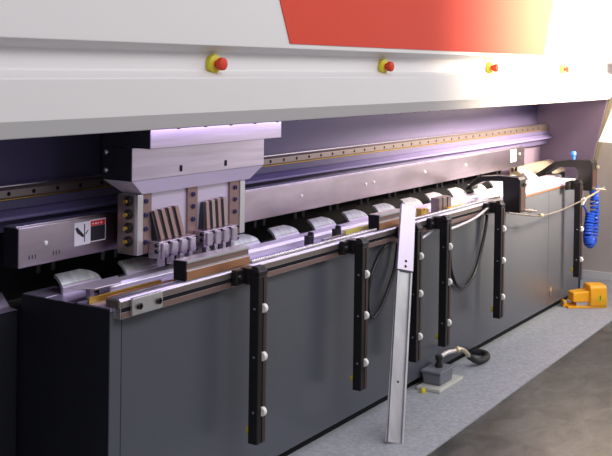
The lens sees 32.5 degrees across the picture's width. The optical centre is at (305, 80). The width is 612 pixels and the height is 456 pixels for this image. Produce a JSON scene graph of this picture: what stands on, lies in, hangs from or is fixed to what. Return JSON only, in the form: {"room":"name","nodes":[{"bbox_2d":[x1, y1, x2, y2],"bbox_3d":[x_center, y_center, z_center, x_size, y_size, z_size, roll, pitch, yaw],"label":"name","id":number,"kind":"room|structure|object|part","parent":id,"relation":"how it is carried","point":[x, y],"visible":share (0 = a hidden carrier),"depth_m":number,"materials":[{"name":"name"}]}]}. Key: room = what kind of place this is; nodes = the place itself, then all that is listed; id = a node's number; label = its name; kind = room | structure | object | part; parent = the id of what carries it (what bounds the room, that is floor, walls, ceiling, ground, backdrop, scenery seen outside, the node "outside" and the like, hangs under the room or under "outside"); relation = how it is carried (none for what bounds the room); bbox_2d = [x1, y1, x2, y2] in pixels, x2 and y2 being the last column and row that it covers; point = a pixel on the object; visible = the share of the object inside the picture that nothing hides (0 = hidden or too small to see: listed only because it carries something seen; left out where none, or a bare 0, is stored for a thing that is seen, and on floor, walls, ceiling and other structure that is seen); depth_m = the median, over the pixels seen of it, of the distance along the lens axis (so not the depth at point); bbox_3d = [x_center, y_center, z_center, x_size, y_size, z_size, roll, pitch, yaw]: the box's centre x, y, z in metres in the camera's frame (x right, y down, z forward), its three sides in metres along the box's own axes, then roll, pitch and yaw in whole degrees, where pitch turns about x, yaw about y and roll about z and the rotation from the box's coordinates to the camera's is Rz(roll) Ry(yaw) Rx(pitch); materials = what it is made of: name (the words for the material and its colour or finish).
{"room":"metal workshop","nodes":[
{"label":"metal workshop","id":0,"kind":"room"},
{"bbox_2d":[427,322,611,455],"bbox_3d":[1.417,1.640,3.920,9.000,0.050,15.000,1,1,32],"label":"floor","id":1,"kind":"structure","parent":0,"point":[566,409],"depth_m":4.99,"materials":[{"name":"concrete"}]},
{"bbox_2d":[288,277,611,455],"bbox_3d":[-1.107,1.574,4.114,2.520,0.006,10.640,1,1,32],"label":"platform","id":2,"kind":"object","parent":1,"relation":"on","point":[521,354],"visible":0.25,"depth_m":5.33,"materials":[{"name":"grey concrete"}]},
{"bbox_2d":[0,104,552,300],"bbox_3d":[0.123,0.690,5.492,0.300,1.730,6.690,1,1,32],"label":"housing","id":3,"kind":"object","parent":2,"relation":"on","point":[24,159],"visible":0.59,"depth_m":5.29,"materials":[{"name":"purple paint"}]},
{"bbox_3d":[0.035,0.621,5.546,0.090,0.305,6.690,1,1,32],"label":"panel","id":4,"kind":"part","parent":3,"relation":"part of","materials":[{"name":"black metal"}]},
{"bbox_2d":[0,146,524,268],"bbox_3d":[0.219,0.546,5.540,0.205,0.139,4.724,1,1,32],"label":"beam","id":5,"kind":"structure","parent":3,"relation":"attached to","point":[27,244],"depth_m":4.87,"materials":[{"name":"metal"}]},
{"bbox_3d":[0.034,0.148,5.545,0.070,0.650,6.690,1,1,32],"label":"panel","id":6,"kind":"part","parent":3,"relation":"part of","materials":[{"name":"blue paint"}]},
{"bbox_2d":[0,123,548,200],"bbox_3d":[0.113,0.379,5.523,0.096,0.048,6.635,1,1,32],"label":"rail","id":7,"kind":"object","parent":3,"relation":"on","point":[71,183],"visible":0.8,"depth_m":5.31,"materials":[{"name":"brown metal"}]},
{"bbox_3d":[1.628,0.632,7.983,0.010,0.260,0.870,1,1,32],"label":"panel","id":8,"kind":"part","parent":3,"relation":"part of","materials":[{"name":"grey paint"}]},
{"bbox_2d":[0,173,580,455],"bbox_3d":[0.123,1.117,5.545,1.059,0.904,5.575,1,1,32],"label":"base cabinet","id":9,"kind":"object","parent":2,"relation":"on","point":[77,379],"depth_m":4.07,"materials":[{"name":"black metal"}]},
{"bbox_2d":[35,262,100,294],"bbox_3d":[-0.847,0.730,3.743,0.120,0.168,0.216,1,1,32],"label":"clamp","id":10,"kind":"object","parent":9,"relation":"on","point":[68,280],"visible":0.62,"depth_m":3.71,"materials":[{"name":"metal"}]},
{"bbox_3d":[-0.941,0.660,3.686,0.019,0.030,0.019,1,1,32],"label":"stem","id":11,"kind":"part","parent":10,"relation":"part of","materials":[{"name":"black"}]},
{"bbox_3d":[-0.904,0.660,3.745,0.019,0.030,0.019,1,1,32],"label":"stem","id":12,"kind":"part","parent":10,"relation":"part of","materials":[{"name":"black"}]},
{"bbox_2d":[72,276,120,298],"bbox_3d":[-0.703,0.719,3.625,0.092,0.042,0.248,1,1,32],"label":"plate","id":13,"kind":"object","parent":9,"relation":"on","point":[90,286],"visible":0.98,"depth_m":3.59,"materials":[{"name":"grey metal"}]},
{"bbox_3d":[-0.644,1.160,3.470,0.032,0.795,0.054,1,1,32],"label":"corner post","id":14,"kind":"part","parent":9,"relation":"part of","materials":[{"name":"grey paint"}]},
{"bbox_3d":[-0.625,0.732,3.647,0.008,0.020,0.370,1,1,32],"label":"brass strip","id":15,"kind":"part","parent":9,"relation":"part of","materials":[{"name":"gold metal"}]},
{"bbox_2d":[100,249,161,274],"bbox_3d":[-0.653,0.712,3.910,0.120,0.168,0.216,1,1,32],"label":"clamp","id":16,"kind":"object","parent":9,"relation":"on","point":[137,264],"visible":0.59,"depth_m":3.88,"materials":[{"name":"metal"}]},
{"bbox_3d":[-0.747,0.643,3.853,0.019,0.030,0.019,1,1,32],"label":"stem","id":17,"kind":"part","parent":16,"relation":"part of","materials":[{"name":"black"}]},
{"bbox_3d":[-0.710,0.643,3.913,0.019,0.030,0.019,1,1,32],"label":"stem","id":18,"kind":"part","parent":16,"relation":"part of","materials":[{"name":"black"}]},
{"bbox_3d":[-0.567,0.733,3.693,0.010,0.018,0.390,1,1,32],"label":"copper strip","id":19,"kind":"part","parent":9,"relation":"part of","materials":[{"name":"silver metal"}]},
{"bbox_3d":[-0.534,0.747,3.523,0.014,0.058,0.153,1,1,32],"label":"joint plate","id":20,"kind":"part","parent":9,"relation":"part of","materials":[{"name":"silver metal"}]},
{"bbox_2d":[183,246,210,256],"bbox_3d":[-0.477,0.711,4.190,0.120,0.168,0.216,1,1,32],"label":"clamp","id":21,"kind":"object","parent":9,"relation":"on","point":[199,250],"visible":0.06,"depth_m":4.18,"materials":[{"name":"metal"}]},
{"bbox_2d":[173,245,249,280],"bbox_3d":[-0.345,0.675,3.900,0.058,0.070,0.393,1,1,32],"label":"bar","id":22,"kind":"object","parent":9,"relation":"on","point":[187,268],"visible":1,"depth_m":3.85,"materials":[{"name":"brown metal"}]},
{"bbox_2d":[234,234,259,245],"bbox_3d":[-0.304,0.710,4.465,0.120,0.168,0.216,1,1,32],"label":"clamp","id":23,"kind":"object","parent":9,"relation":"on","point":[244,239],"visible":0.25,"depth_m":4.47,"materials":[{"name":"metal"}]},
{"bbox_2d":[231,264,267,444],"bbox_3d":[-0.211,1.034,3.955,0.110,0.672,0.107,1,1,32],"label":"support arm","id":24,"kind":"object","parent":9,"relation":"attached to","point":[255,276],"visible":1,"depth_m":3.95,"materials":[{"name":"black metal"}]},
{"bbox_3d":[-0.184,1.052,3.967,0.042,0.636,0.054,1,1,32],"label":"post","id":25,"kind":"part","parent":24,"relation":"part of","materials":[{"name":"black metal"}]},
{"bbox_2d":[252,219,299,239],"bbox_3d":[-0.136,0.708,4.731,0.120,0.168,0.216,1,1,32],"label":"clamp","id":26,"kind":"object","parent":9,"relation":"on","point":[282,231],"visible":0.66,"depth_m":4.70,"materials":[{"name":"metal"}]},
{"bbox_3d":[0.265,0.733,4.843,0.087,0.082,3.337,1,1,32],"label":"front guide rail","id":27,"kind":"part","parent":9,"relation":"part of","materials":[{"name":"silver metal"}]},
{"bbox_2d":[304,232,313,245],"bbox_3d":[0.013,0.705,4.660,0.024,0.063,0.045,1,1,32],"label":"clip","id":28,"kind":"object","parent":9,"relation":"on","point":[308,239],"visible":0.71,"depth_m":4.65,"materials":[{"name":"black"}]},
{"bbox_2d":[292,211,335,230],"bbox_3d":[0.039,0.707,5.011,0.120,0.168,0.216,1,1,32],"label":"cover","id":29,"kind":"object","parent":9,"relation":"on","point":[317,223],"visible":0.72,"depth_m":4.98,"materials":[{"name":"metal"}]},
{"bbox_3d":[0.621,0.741,5.580,0.150,0.016,4.971,1,1,32],"label":"bed plate","id":30,"kind":"part","parent":9,"relation":"part of","materials":[{"name":"metal"}]},
{"bbox_2d":[321,233,345,240],"bbox_3d":[0.126,0.724,4.799,0.016,0.026,0.200,1,1,32],"label":"scale","id":31,"kind":"object","parent":9,"relation":"on","point":[341,234],"visible":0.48,"depth_m":4.78,"materials":[{"name":"silver metal"}]},
{"bbox_3d":[0.492,1.142,5.277,0.030,0.778,4.205,1,1,32],"label":"panel","id":32,"kind":"part","parent":9,"relation":"part of","materials":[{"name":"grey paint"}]},
{"bbox_2d":[332,225,340,235],"bbox_3d":[0.141,0.704,4.863,0.024,0.063,0.045,1,1,32],"label":"clip","id":33,"kind":"object","parent":9,"relation":"on","point":[337,230],"visible":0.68,"depth_m":4.85,"materials":[{"name":"black"}]},
{"bbox_2d":[327,204,367,221],"bbox_3d":[0.210,0.705,5.281,0.120,0.168,0.216,1,1,32],"label":"cover","id":34,"kind":"object","parent":9,"relation":"on","point":[351,215],"visible":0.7,"depth_m":5.25,"materials":[{"name":"metal"}]},
{"bbox_2d":[339,237,369,390],"bbox_3d":[0.214,1.031,4.630,0.110,0.672,0.107,1,1,32],"label":"support arm","id":35,"kind":"object","parent":9,"relation":"attached to","point":[359,247],"visible":1,"depth_m":4.62,"materials":[{"name":"black metal"}]},
{"bbox_3d":[0.241,1.049,4.642,0.042,0.636,0.054,1,1,32],"label":"post","id":36,"kind":"part","parent":35,"relation":"part of","materials":[{"name":"black metal"}]},
{"bbox_2d":[343,224,367,234],"bbox_3d":[0.251,0.717,4.997,0.016,0.038,0.270,1,1,32],"label":"scale","id":37,"kind":"object","parent":9,"relation":"on","point":[364,227],"visible":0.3,"depth_m":4.96,"materials":[{"name":"yellow metal"}]},
{"bbox_3d":[0.467,0.698,5.163,0.015,0.015,2.560,1,1,32],"label":"round rod","id":38,"kind":"part","parent":9,"relation":"part of","materials":[{"name":"metal"}]},
{"bbox_2d":[358,197,394,211],"bbox_3d":[0.378,0.704,5.548,0.120,0.168,0.216,1,1,32],"label":"cover","id":39,"kind":"object","parent":9,"relation":"on","point":[383,206],"visible":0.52,"depth_m":5.52,"materials":[{"name":"metal"}]},
{"bbox_2d":[368,240,397,318],"bbox_3d":[0.367,0.945,5.003,0.019,0.347,0.315,1,1,32],"label":"cable loop","id":40,"kind":"object","parent":9,"relation":"hanging from","point":[385,246],"visible":0.8,"depth_m":4.98,"materials":[{"name":"black rubber"}]},
{"bbox_2d":[368,208,399,229],"bbox_3d":[0.389,0.669,5.066,0.058,0.070,0.266,1,1,32],"label":"bar","id":41,"kind":"object","parent":9,"relation":"on","point":[387,218],"visible":0.73,"depth_m":5.00,"materials":[{"name":"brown metal"}]},
{"bbox_2d":[387,192,422,205],"bbox_3d":[0.545,0.703,5.814,0.120,0.168,0.216,1,1,32],"label":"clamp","id":42,"kind":"object","parent":9,"relation":"on","point":[410,201],"visible":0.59,"depth_m":5.80,"materials":[{"name":"metal"}]},
{"bbox_2d":[396,222,423,362],"bbox_3d":[0.504,1.028,5.091,0.110,0.672,0.107,1,1,32],"label":"support arm","id":43,"kind":"object","parent":9,"relation":"attached to","point":[415,335],"visible":0.66,"depth_m":5.08,"materials":[{"name":"black metal"}]},
{"bbox_3d":[0.531,1.046,5.103,0.042,0.636,0.054,1,1,32],"label":"post","id":44,"kind":"part","parent":43,"relation":"part of","materials":[{"name":"black metal"}]},
{"bbox_3d":[0.621,0.702,5.551,0.030,0.062,0.120,1,1,32],"label":"angle bracket","id":45,"kind":"part","parent":9,"relation":"part of","materials":[{"name":"gold metal"}]},
{"bbox_2d":[411,187,441,202],"bbox_3d":[0.708,0.701,6.073,0.120,0.168,0.216,1,1,32],"label":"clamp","id":46,"kind":"object","parent":9,"relation":"on","point":[428,196],"visible":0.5,"depth_m":6.03,"materials":[{"name":"metal"}]},
{"bbox_2d":[427,215,452,346],"bbox_3d":[0.684,1.027,5.377,0.110,0.672,0.107,1,1,32],"label":"support arm","id":47,"kind":"object","parent":9,"relation":"hanging from","point":[443,222],"visible":1,"depth_m":5.37,"materials":[{"name":"black metal"}]},
{"bbox_2d":[423,229,433,238],"bbox_3d":[0.592,0.782,5.280,0.018,0.041,0.212,1,1,32],"label":"hose","id":48,"kind":"object","parent":47,"relation":"attached to","point":[432,230],"visible":0.48,"depth_m":5.31,"materials":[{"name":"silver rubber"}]},
{"bbox_3d":[0.711,1.045,5.389,0.042,0.636,0.054,1,1,32],"label":"post","id":49,"kind":"part","parent":47,"relation":"part of","materials":[{"name":"black metal"}]},
{"bbox_2d":[431,195,450,212],"bbox_3d":[0.739,0.684,5.736,0.050,0.096,0.160,1,1,32],"label":"block","id":50,"kind":"object","parent":9,"relation":"on","point":[438,203],"visible":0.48,"depth_m":5.68,"materials":[{"name":"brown metal"}]},
{"bbox_2d":[434,182,466,197],"bbox_3d":[0.871,0.700,6.331,0.120,0.168,0.216,1,1,32],"label":"clamp","id":51,"kind":"object","parent":9,"relation":"on","point":[454,192],"visible":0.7,"depth_m":6.30,"materials":[{"name":"metal"}]},
{"bbox_2d":[451,215,488,288],"bbox_3d":[0.904,0.965,5.858,0.021,0.373,0.558,1,1,32],"label":"cable loop","id":52,"kind":"object","parent":9,"relation":"hanging from","point":[456,284],"visible":0.77,"depth_m":5.95,"materials":[{"name":"black rubber"}]},
{"bbox_2d":[452,208,487,229],"bbox_3d":[0.879,0.759,5.738,0.020,0.073,0.572,1,1,32],"label":"hose","id":53,"kind":"object","parent":9,"relation":"hanging from","point":[485,209],"visible":0.83,"depth_m":5.77,"materials":[{"name":"white rubber"}]},
{"bbox_2d":[456,178,485,192],"bbox_3d":[1.036,0.699,6.593,0.120,0.168,0.216,1,1,32],"label":"clamp","id":54,"kind":"object","parent":9,"relation":"on","point":[481,187],"visible":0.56,"depth_m":6.58,"materials":[{"name":"metal"}]},
{"bbox_2d":[454,197,487,205],"bbox_3d":[1.002,0.723,6.185,0.090,0.012,0.500,1,1,32],"label":"bar","id":55,"kind":"object","parent":9,"relation":"on","point":[485,197],"visible":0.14,"depth_m":6.23,"materials":[{"name":"metal"}]},
{"bbox_2d":[476,174,502,187],"bbox_3d":[1.206,0.697,6.864,0.120,0.168,0.216,1,1,32],"label":"clamp","id":56,"kind":"object","parent":9,"relation":"on","point":[493,184],"visible":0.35,"depth_m":6.81,"materials":[{"name":"metal"}]},
{"bbox_2d":[483,200,505,318],"bbox_3d":[1.077,1.024,6.001,0.110,0.672,0.107,1,1,32],"label":"support arm","id":57,"kind":"object","parent":9,"relation":"hanging from","point":[497,207],"visible":0.99,"depth_m":5.99,"materials":[{"name":"black metal"}]},
{"bbox_3d":[1.104,1.042,6.013,0.042,0.636,0.054,1,1,32],"label":"post","id":58,"kind":"part","parent":57,"relation":"part of","materials":[{"name":"black metal"}]},
{"bbox_2d":[466,175,536,212],"bbox_3d":[1.184,0.684,6.370,0.423,0.219,0.108,1,1,32],"label":"bracket","id":59,"kind":"object","parent":9,"relation":"attached to","point":[514,187],"visible":0.98,"depth_m":6.29,"materials":[{"name":"black metal"}]},
{"bbox_3d":[1.302,0.711,6.295,0.002,0.140,0.082,1,1,32],"label":"plate","id":60,"kind":"part","parent":59,"relation":"part of","materials":[{"name":"brown"}]},
{"bbox_2d":[511,167,537,179],"bbox_3d":[1.536,0.695,7.389,0.120,0.168,0.216,1,1,32],"label":"clamp","id":61,"kind":"object","parent":9,"relation":"on","point":[528,175],"visible":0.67,"depth_m":7.36,"materials":[{"name":"metal"}]},
{"bbox_2d":[494,183,562,196],"bbox_3d":[1.508,0.723,7.013,0.115,0.003,1.100,1,1,32],"label":"metal sheet","id":62,"kind":"object","parent":9,"relation":"on","point":[538,186],"visible":0.31,"depth_m":7.07,"materials":[{"name":"white metal"}]},
{"bbox_3d":[1.622,0.735,7.024,0.004,0.012,1.440,1,1,32],"label":"trim","id":63,"kind":"part","parent":9,"relation":"part of","materials":[{"name":"orange metal"}]},
{"bbox_2d":[535,177,574,184],"bbox_3d":[1.733,0.707,7.383,0.210,0.016,0.365,1,1,32],"label":"board","id":64,"kind":"object","parent":9,"relation":"on","point":[553,180],"visible":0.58,"depth_m":7.33,"materials":[{"name":"white"}]},
{"bbox_2d":[507,187,604,216],"bbox_3d":[1.666,0.799,6.819,0.033,0.095,1.862,1,1,32],"label":"air line","id":65,"kind":"object","parent":9,"relation":"attached to","point":[594,193],"visible":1,"depth_m":6.72,"materials":[{"name":"beige plastic"}]},
{"bbox_3d":[1.792,1.132,7.341,0.030,0.778,0.666,1,1,32],"label":"panel","id":66,"kind":"part","parent":9,"relation":"part of","materials":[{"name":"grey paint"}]},
{"bbox_2d":[536,151,605,190],"bbox_3d":[1.919,0.648,7.584,0.488,0.277,0.145,1,1,32],"label":"bracket","id":67,"kind":"object","parent":9,"relation":"attached to","point":[587,168],"visible":0.94,"depth_m":7.48,"materials":[{"name":"black metal"}]},
{"bbox_3d":[1.881,0.671,7.593,0.415,0.218,0.120,1,1,32],"label":"arm","id":68,"kind":"part","parent":67,"relation":"part of","materials":[{"name":"black"}]},
{"bbox_3d":[2.059,0.705,7.485,0.002,0.140,0.102,1,1,32],"label":"plate","id":69,"kind":"part","parent":67,"relation":"part of","materials":[{"name":"brown metal"}]},
{"bbox_2d":[565,179,583,277],"bbox_3d":[1.846,1.017,7.222,0.110,0.672,0.107,1,1,32],"label":"support arm","id":70,"kind":"object","parent":9,"relation":"attached to","point":[576,185],"visible":0.95,"depth_m":7.21,"materials":[{"name":"black metal"}]},
{"bbox_3d":[1.873,1.035,7.234,0.042,0.636,0.054,1,1,32],"label":"post","id":71,"kind":"part","parent":70,"relation":"part of","materials":[{"name":"black metal"}]},
{"bbox_3d":[1.983,1.139,7.644,0.032,0.795,0.040,1,1,32],"label":"corner post","id":72,"kind":"part","parent":9,"relation":"part of","materials":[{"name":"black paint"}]},
{"bbox_2d":[583,185,599,248],"bbox_3d":[2.050,0.967,7.598,0.100,0.528,0.464,1,1,23],"label":"coiled hose","id":73,"kind":"object","parent":9,"relation":"hanging from","point":[591,221],"visible":0.83,"depth_m":7.66,"materials":[{"name":"blue plastic"}]},
{"bbox_2d":[385,203,415,443],"bbox_3d":[0.438,1.091,4.806,0.080,1.001,0.519,1,1,11],"label":"support leg","id":74,"kind":"object","parent":2,"relation":"on","point":[396,404],"visible":1,"depth_m":4.79,"materials":[{"name":"metal"}]},
{"bbox_3d":[0.472,0.743,4.965,0.080,0.310,0.185,1,1,9],"label":"head plate","id":75,"kind":"part","parent":74,"relation":"part of","materials":[{"name":"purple metal"}]},
{"bbox_2d":[416,346,489,393],"bbox_3d":[0.823,1.498,5.665,0.142,0.158,0.796,1,1,30],"label":"switch","id":76,"kind":"object","parent":2,"relation":"on","point":[438,377],"visible":1,"depth_m":5.43,"materials":[{"name":"grey"}]},
{"bbox_3d":[0.682,1.492,5.436,0.112,0.013,0.175,1,1,32],"label":"lid","id":77,"kind":"part","parent":76,"relation":"part of","materials":[{"name":"grey plastic"}]},
{"bbox_3d":[0.697,1.569,5.451,0.132,0.018,0.295,1,1,32],"label":"plate","id":78,"kind":"part","parent":76,"relation":"part of","materials":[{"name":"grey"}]},
{"bbox_2d":[509,99,611,279],"bbox_3d":[1.685,0.608,8.041,1.025,1.894,0.970,1,1,32],"label":"frame","id":79,"kind":"object","parent":2,"relation":"on","point":[577,126],"visible":0.2,"depth_m":8.20,"materials":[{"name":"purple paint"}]},
{"bbox_2d":[0,0,611,142],"bbox_3d":[0.478,-0.310,5.145,1.070,1.610,6.890,1,1,32],"label":"cover","id":80,"kind":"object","parent":79,"relation":"attached to","point":[68,67],"depth_m":4.01,"materials":[{"name":"white metal"}]},
{"bbox_2d":[100,121,280,193],"bbox_3d":[-0.491,0.288,4.092,0.395,0.244,0.830,1,1,32],"label":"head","id":81,"kind":"object","parent":80,"relation":"hanging from","point":[145,161],"visible":0.91,"depth_m":3.90},
{"bbox_2d":[117,180,244,265],"bbox_3d":[-0.451,0.546,4.074,0.148,0.266,0.702,1,1,32],"label":"tool","id":82,"kind":"object","parent":81,"relation":"attached to","point":[170,223],"visible":0.91,"depth_m":3.97,"materials":[{"name":"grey metal"}]},
{"bbox_3d":[-0.639,0.523,3.826,0.094,0.220,0.030,1,1,32],"label":"plate","id":83,"kind":"part","parent":82,"relation":"part of","materials":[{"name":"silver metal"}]},
{"bbox_3d":[-0.522,0.522,3.960,0.008,0.216,0.210,1,1,32],"label":"recess plate","id":84,"kind":"part","parent":82,"relation":"part of","materials":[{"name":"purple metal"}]},
{"bbox_3d":[-0.377,0.521,4.191,0.008,0.216,0.210,1,1,32],"label":"recess plate","id":85,"kind":"part","parent":82,"relation":"part of","materials":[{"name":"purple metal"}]},
{"bbox_3d":[0.709,-0.590,5.246,0.003,0.886,3.690,1,1,32],"label":"red panel","id":86,"kind":"part","parent":80,"relation":"part of","materials":[{"name":"red paint"}]},
{"bbox_3d":[1.886,0.607,8.364,1.020,1.894,0.040,1,1,32],"label":"plate","id":87,"kind":"part","parent":79,"relation":"part of","materials":[{"name":"grey paint"}]},
{"bbox_3d":[1.921,0.607,8.416,1.025,1.894,0.084,1,1,32],"label":"plate","id":88,"kind":"part","parent":79,"relation":"part of","materials":[{"name":"brown"}]},
{"bbox_2d":[561,282,606,308],"bbox_3d":[1.925,1.491,7.292,0.302,0.158,0.147,1,1,-8],"label":"foot pedal","id":89,"kind":"object","parent":2,"relation":"on","point":[592,294],"visible":1,"depth_m":7.24,"materials":[{"name":"orange"}]},
{"bbox_2d":[568,288,589,301],"bbox_3d":[1.915,1.489,7.298,0.160,0.081,0.120,1,1,-8],"label":"hood","id":90,"kind":"object","parent":89,"relation":"attached to","point":[582,294],"depth_m":7.25,"materials":[{"name":"orange"}]},
{"bbox_3d":[1.933,1.563,7.300,0.282,0.013,0.130,1,1,-8],"label":"plate","id":91,"kind":"part","parent":89,"relation":"part of","materials":[{"name":"orange"}]},
{"bbox_2d":[582,103,611,272],"bbox_3d":[1.466,0.046,8.915,3.700,3.000,0.200,1,1,32],"label":"wall","id":92,"kind":"structure","parent":0,"point":[599,257],"depth_m":8.25,"materials":[{"name":"beige paint"}]},
{"bbox_2d":[582,269,611,280],"bbox_3d":[1.386,1.515,8.842,3.700,0.062,0.020,1,1,32],"label":"baseboard","id":93,"kind":"structure","parent":92,"relation":"attached to","point":[585,273],"depth_m":8.27,"materials":[{"name":"white"}]}
]}

